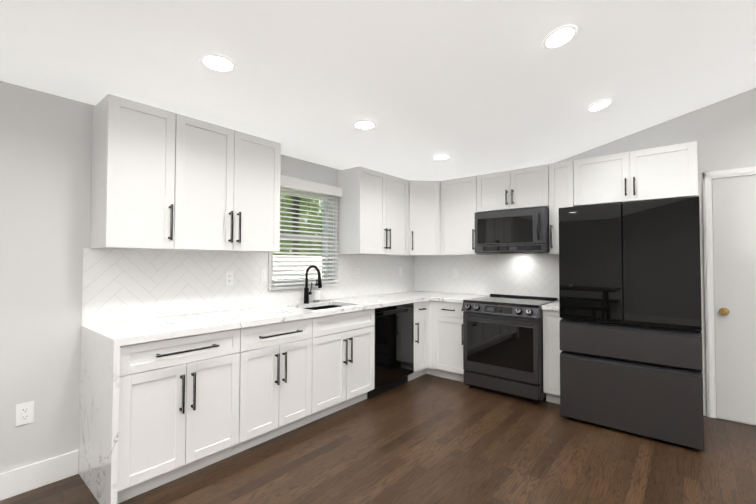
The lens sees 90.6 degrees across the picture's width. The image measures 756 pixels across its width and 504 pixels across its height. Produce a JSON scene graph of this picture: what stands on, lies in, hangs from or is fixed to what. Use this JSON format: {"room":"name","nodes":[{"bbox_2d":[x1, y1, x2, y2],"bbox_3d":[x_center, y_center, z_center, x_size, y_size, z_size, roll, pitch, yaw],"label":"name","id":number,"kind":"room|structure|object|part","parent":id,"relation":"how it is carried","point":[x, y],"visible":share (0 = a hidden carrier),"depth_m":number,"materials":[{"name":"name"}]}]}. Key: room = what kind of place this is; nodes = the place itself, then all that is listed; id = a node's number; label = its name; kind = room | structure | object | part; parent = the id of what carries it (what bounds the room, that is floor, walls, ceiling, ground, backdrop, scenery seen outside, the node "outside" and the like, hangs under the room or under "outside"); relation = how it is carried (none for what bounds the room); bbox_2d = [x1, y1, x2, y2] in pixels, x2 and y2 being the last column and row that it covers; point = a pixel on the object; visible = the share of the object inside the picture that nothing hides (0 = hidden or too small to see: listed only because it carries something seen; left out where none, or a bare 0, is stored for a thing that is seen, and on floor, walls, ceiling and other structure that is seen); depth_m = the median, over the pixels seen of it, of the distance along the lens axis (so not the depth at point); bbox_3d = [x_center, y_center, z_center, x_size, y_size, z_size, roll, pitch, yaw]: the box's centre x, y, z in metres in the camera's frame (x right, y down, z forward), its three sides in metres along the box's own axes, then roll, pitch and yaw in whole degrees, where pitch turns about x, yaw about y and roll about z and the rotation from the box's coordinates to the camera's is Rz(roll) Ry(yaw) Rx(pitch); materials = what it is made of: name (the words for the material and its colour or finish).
{"room":"kitchen","nodes":[
{"label":"kitchen","id":0,"kind":"room"},
{"bbox_2d":[0,81,406,472],"bbox_3d":[-1.945,0.076,2.388,0.160,2.600,7.760,-1,-2,40],"label":"wall","id":1,"kind":"structure","parent":0,"point":[45,169],"depth_m":2.22,"materials":[{"name":"grey paint"}]},
{"bbox_2d":[15,401,34,426],"bbox_3d":[-2.023,0.926,2.144,0.008,0.124,0.079,-1,-2,40],"label":"electrical outlet","id":2,"kind":"object","parent":1,"relation":"attached to","point":[24,413],"visible":1,"depth_m":2.14,"materials":[{"name":"white plastic"}]},
{"bbox_2d":[0,450,78,500],"bbox_3d":[-3.116,1.263,0.825,0.015,0.145,3.909,-1,-2,40],"label":"baseboard","id":3,"kind":"structure","parent":1,"relation":"attached to","point":[18,481],"depth_m":2.18,"materials":[{"name":"white wood"}]},
{"bbox_2d":[90,94,175,249],"bbox_3d":[-1.575,-0.474,2.423,0.374,0.907,0.376,-1,-2,40],"label":"upper cabinet","id":4,"kind":"object","parent":1,"relation":"attached to","point":[133,175],"visible":1,"depth_m":2.31,"materials":[{"name":"white paint"}]},
{"bbox_2d":[166,113,280,251],"bbox_3d":[-1.187,-0.462,2.885,0.374,0.907,0.827,-1,-2,40],"label":"upper cabinet","id":5,"kind":"object","parent":1,"relation":"attached to","point":[227,191],"visible":0.96,"depth_m":2.74,"materials":[{"name":"white paint"}]},
{"bbox_2d":[82,248,413,324],"bbox_3d":[-0.678,0.255,3.765,0.002,0.484,3.682,-1,-2,40],"label":"backsplash","id":6,"kind":"structure","parent":1,"relation":"attached to","point":[123,284],"depth_m":2.88,"materials":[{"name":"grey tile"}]},
{"bbox_2d":[225,271,232,285],"bbox_3d":[-1.231,0.219,3.098,0.008,0.115,0.070,-1,-2,40],"label":"electrical outlet","id":7,"kind":"object","parent":6,"relation":"attached to","point":[229,278],"visible":1,"depth_m":3.10,"materials":[{"name":"white plastic"}]},
{"bbox_2d":[261,269,266,281],"bbox_3d":[-1.020,0.210,3.349,0.009,0.115,0.066,-1,-2,40],"label":"light switch","id":8,"kind":"object","parent":6,"relation":"attached to","point":[263,275],"visible":1,"depth_m":3.35,"materials":[{"name":"white plastic"}]},
{"bbox_2d":[355,268,358,277],"bbox_3d":[-0.237,0.239,4.285,0.008,0.115,0.070,-1,-2,40],"label":"electrical outlet","id":9,"kind":"object","parent":6,"relation":"attached to","point":[356,272],"visible":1,"depth_m":4.28,"materials":[{"name":"white plastic"}]},
{"bbox_2d":[268,187,338,289],"bbox_3d":[-0.769,-0.161,3.768,0.200,1.033,0.855,-1,-2,40],"label":"window","id":10,"kind":"structure","parent":1,"relation":"in","point":[271,272],"depth_m":3.95,"materials":[{"name":"white plastic"}]},
{"bbox_2d":[271,175,341,285],"bbox_3d":[-0.682,-0.191,3.698,0.067,1.007,0.859,-1,-2,40],"label":"window blind","id":11,"kind":"object","parent":10,"relation":"attached to","point":[304,185],"visible":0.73,"depth_m":3.67,"materials":[{"name":"white plastic"}]},
{"bbox_2d":[338,166,407,254],"bbox_3d":[-0.021,-0.425,4.279,0.374,0.907,0.864,-1,-2,40],"label":"upper cabinet","id":12,"kind":"object","parent":1,"relation":"attached to","point":[373,213],"visible":1,"depth_m":4.04,"materials":[{"name":"white paint"}]},
{"bbox_2d":[403,180,444,255],"bbox_3d":[0.545,-0.412,4.752,0.636,0.907,0.636,-1,-2,40],"label":"upper cabinet","id":13,"kind":"object","parent":1,"relation":"attached to","point":[408,226],"depth_m":4.54,"materials":[{"name":"white paint"}]},
{"bbox_3d":[0.566,-0.417,4.519,0.370,0.903,0.061,0,-1,-5],"label":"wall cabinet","id":14,"kind":"part","parent":13,"relation":"part of","materials":[{"name":"white wood"}]},
{"bbox_2d":[0,374,755,503],"bbox_3d":[0.583,1.361,0.239,6.760,0.060,7.760,-1,-2,40],"label":"floor","id":15,"kind":"structure","parent":0,"point":[427,439],"depth_m":2.45,"materials":[{"name":"brown wood"}]},
{"bbox_2d":[117,329,239,503],"bbox_3d":[-1.365,0.941,2.413,0.670,0.875,0.690,-1,-2,40],"label":"base cabinet","id":16,"kind":"object","parent":15,"relation":"on","point":[178,407],"visible":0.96,"depth_m":2.18,"materials":[{"name":"white paint"}]},
{"bbox_2d":[232,318,311,454],"bbox_3d":[-0.945,0.954,2.915,0.670,0.875,0.617,-1,-2,40],"label":"base cabinet","id":17,"kind":"object","parent":15,"relation":"on","point":[275,393],"visible":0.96,"depth_m":2.69,"materials":[{"name":"white paint"}]},
{"bbox_2d":[304,309,374,424],"bbox_3d":[-0.500,0.968,3.446,0.670,0.875,0.765,-1,-2,40],"label":"base cabinet","id":18,"kind":"object","parent":15,"relation":"on","point":[343,360],"visible":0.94,"depth_m":3.22,"materials":[{"name":"white paint"}]},
{"bbox_2d":[78,291,449,503],"bbox_3d":[-0.432,0.951,3.545,0.649,0.914,3.688,-1,-2,40],"label":"countertop","id":19,"kind":"structure","parent":18,"relation":"on","point":[101,343],"depth_m":2.22,"materials":[{"name":"stone"}]},
{"bbox_2d":[303,265,321,303],"bbox_3d":[-0.606,0.309,3.561,0.243,0.369,0.092,-1,-2,40],"label":"faucet","id":20,"kind":"object","parent":19,"relation":"on","point":[307,293],"visible":1,"depth_m":3.58,"materials":[{"name":"black metal"}]},
{"bbox_2d":[313,279,319,301],"bbox_3d":[-0.607,0.386,3.719,0.075,0.224,0.069,-1,-2,40],"label":"soap bottle","id":21,"kind":"object","parent":19,"relation":"on","point":[316,293],"visible":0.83,"depth_m":3.69,"materials":[{"name":"white plastic"}]},
{"bbox_2d":[303,305,341,309],"bbox_3d":[-0.497,0.638,3.455,0.407,0.215,0.575,-1,-2,40],"label":"sink","id":22,"kind":"object","parent":19,"relation":"in","point":[322,307],"depth_m":3.72,"materials":[{"name":"grey metal"}]},
{"bbox_2d":[368,303,413,398],"bbox_3d":[-0.053,0.984,3.998,0.612,0.872,0.639,-1,-2,40],"label":"dishwasher","id":23,"kind":"object","parent":15,"relation":"on","point":[394,346],"visible":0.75,"depth_m":3.78,"materials":[{"name":"black metal"}]},
{"bbox_2d":[408,301,426,380],"bbox_3d":[0.254,0.992,4.347,0.670,0.875,0.274,-1,-2,40],"label":"base cabinet","id":24,"kind":"object","parent":15,"relation":"on","point":[420,336],"visible":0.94,"depth_m":4.16,"materials":[{"name":"white paint"}]},
{"bbox_2d":[430,293,488,302],"bbox_3d":[0.970,0.536,4.357,0.433,0.038,0.658,-1,-2,40],"label":"countertop","id":25,"kind":"structure","parent":24,"relation":"on","point":[453,297],"depth_m":4.23,"materials":[{"name":"stone"}]},
{"bbox_2d":[421,300,437,375],"bbox_3d":[0.557,1.001,4.696,0.688,0.875,0.649,-1,-2,40],"label":"base cabinet","id":26,"kind":"object","parent":15,"relation":"on","point":[430,369],"visible":0.15,"depth_m":4.27,"materials":[{"name":"white paint"}]},
{"bbox_2d":[433,301,463,381],"bbox_3d":[0.972,0.994,4.335,0.410,0.875,0.670,-1,-2,40],"label":"base cabinet","id":27,"kind":"object","parent":15,"relation":"on","point":[448,339],"visible":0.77,"depth_m":4.13,"materials":[{"name":"white paint"}]},
{"bbox_2d":[461,294,558,403],"bbox_3d":[1.382,0.952,3.904,0.762,0.940,0.760,-1,-2,40],"label":"range","id":28,"kind":"object","parent":15,"relation":"on","point":[502,343],"visible":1,"depth_m":3.63,"materials":[{"name":"black metal"}]},
{"bbox_2d":[543,310,562,403],"bbox_3d":[1.814,0.979,3.659,0.202,0.875,0.627,-1,-2,40],"label":"base cabinet","id":29,"kind":"object","parent":15,"relation":"on","point":[552,351],"visible":0.56,"depth_m":3.44,"materials":[{"name":"white paint"}]},
{"bbox_2d":[542,301,558,310],"bbox_3d":[1.809,0.522,3.661,0.207,0.038,0.649,-1,-2,40],"label":"countertop","id":30,"kind":"structure","parent":29,"relation":"on","point":[554,306],"depth_m":3.46,"materials":[{"name":"stone"}]},
{"bbox_2d":[559,196,703,450],"bbox_3d":[2.151,0.516,3.193,0.912,1.780,0.832,-1,-2,40],"label":"refrigerator","id":31,"kind":"object","parent":15,"relation":"on","point":[630,324],"visible":1,"depth_m":2.83,"materials":[{"name":"black metal"}]},
{"bbox_2d":[0,0,755,180],"bbox_3d":[0.601,-1.784,0.202,6.920,1.575,7.920,-1,-2,40],"label":"ceiling","id":32,"kind":"structure","parent":0,"point":[474,87],"depth_m":2.14,"materials":[{"name":"paint"}]},
{"bbox_2d":[199,53,236,71],"bbox_3d":[-0.810,-0.955,1.896,0.176,0.006,0.176,-1,-2,40],"label":"recessed light","id":33,"kind":"object","parent":32,"relation":"in","point":[218,62],"visible":1,"depth_m":1.88,"materials":[{"name":"paint"}]},
{"bbox_2d":[353,120,376,128],"bbox_3d":[-0.098,-0.933,2.747,0.176,0.006,0.176,-1,-2,40],"label":"recessed light","id":34,"kind":"object","parent":32,"relation":"in","point":[364,124],"visible":1,"depth_m":2.73,"materials":[{"name":"paint"}]},
{"bbox_2d":[432,154,450,159],"bbox_3d":[0.608,-0.910,3.590,0.176,0.006,0.176,-1,-2,40],"label":"recessed light","id":35,"kind":"object","parent":32,"relation":"in","point":[441,156],"visible":1,"depth_m":3.56,"materials":[{"name":"paint"}]},
{"bbox_2d":[542,24,577,48],"bbox_3d":[0.977,-1.153,2.010,0.171,0.043,0.176,-1,-2,40],"label":"recessed light","id":36,"kind":"object","parent":32,"relation":"in","point":[560,36],"visible":1,"depth_m":2.00,"materials":[{"name":"paint"}]},
{"bbox_2d":[587,98,612,111],"bbox_3d":[1.708,-1.130,2.884,0.171,0.043,0.176,-1,-2,40],"label":"recessed light","id":37,"kind":"object","parent":32,"relation":"in","point":[600,105],"visible":1,"depth_m":2.87,"materials":[{"name":"paint"}]},
{"bbox_2d":[414,88,755,425],"bbox_3d":[3.087,-0.443,3.146,6.600,3.700,0.160,-1,-2,40],"label":"wall","id":38,"kind":"structure","parent":0,"point":[722,133],"depth_m":3.24,"materials":[{"name":"grey paint"}]},
{"bbox_2d":[441,175,488,254],"bbox_3d":[1.034,-0.416,4.513,0.468,0.907,0.374,-1,-2,40],"label":"upper cabinet","id":39,"kind":"object","parent":38,"relation":"attached to","point":[458,203],"visible":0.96,"depth_m":4.40,"materials":[{"name":"white paint"}]},
{"bbox_2d":[414,253,558,299],"bbox_3d":[1.304,0.272,4.508,2.082,0.498,0.002,-1,-2,40],"label":"backsplash","id":40,"kind":"structure","parent":38,"relation":"attached to","point":[532,274],"depth_m":4.47,"materials":[{"name":"grey tile"}]},
{"bbox_2d":[453,269,457,277],"bbox_3d":[0.992,0.273,4.763,0.070,0.115,0.008,-1,-2,40],"label":"electrical outlet","id":41,"kind":"object","parent":40,"relation":"attached to","point":[455,273],"visible":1,"depth_m":4.76,"materials":[{"name":"white plastic"}]},
{"bbox_2d":[477,164,548,211],"bbox_3d":[1.511,-0.667,4.120,0.770,0.423,0.374,-1,-2,40],"label":"upper cabinet","id":42,"kind":"object","parent":38,"relation":"attached to","point":[523,188],"visible":0.96,"depth_m":3.98,"materials":[{"name":"white paint"}]},
{"bbox_2d":[475,207,548,253],"bbox_3d":[1.481,-0.212,4.069,0.760,0.456,0.472,-1,-2,40],"label":"microwave","id":43,"kind":"object","parent":42,"relation":"attached to","point":[520,231],"visible":1,"depth_m":3.91,"materials":[{"name":"black metal"}]},
{"bbox_2d":[549,160,574,254],"bbox_3d":[1.893,-0.432,3.794,0.225,0.907,0.374,-1,-2,40],"label":"upper cabinet","id":44,"kind":"object","parent":38,"relation":"attached to","point":[561,184],"visible":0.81,"depth_m":3.70,"materials":[{"name":"white paint"}]},
{"bbox_2d":[573,141,697,206],"bbox_3d":[2.332,-0.670,3.433,0.913,0.445,0.374,-1,-2,40],"label":"upper cabinet","id":45,"kind":"object","parent":38,"relation":"attached to","point":[665,172],"visible":1,"depth_m":3.28,"materials":[{"name":"white paint"}]},
{"bbox_2d":[702,166,755,417],"bbox_3d":[3.176,0.352,2.929,0.932,2.100,0.025,-1,-2,40],"label":"door frame","id":46,"kind":"structure","parent":38,"relation":"attached to","point":[708,177],"depth_m":3.20,"materials":[{"name":"white wood"}]},
{"bbox_2d":[712,175,755,424],"bbox_3d":[3.162,0.382,2.911,0.810,2.024,0.069,-1,-2,40],"label":"door","id":47,"kind":"structure","parent":38,"relation":"in","point":[734,225],"depth_m":3.11,"materials":[{"name":"white paint"}]},
{"label":"outside","id":48,"kind":"structure","parent":0,"visible":0},
{"bbox_2d":[273,192,321,255],"bbox_3d":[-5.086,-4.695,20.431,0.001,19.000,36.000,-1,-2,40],"label":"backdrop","id":49,"kind":"structure","parent":48,"point":[301,220],"depth_m":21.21,"materials":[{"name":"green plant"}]},
{"label":"ground","id":50,"kind":"structure","parent":48,"visible":0},
{"bbox_2d":[273,255,321,278],"bbox_3d":[-3.579,1.333,13.531,3.000,2.420,5.600,-1,-2,40],"label":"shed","id":51,"kind":"object","parent":50,"relation":"on","point":[289,259],"depth_m":12.96,"materials":[{"name":"white"}]}
]}

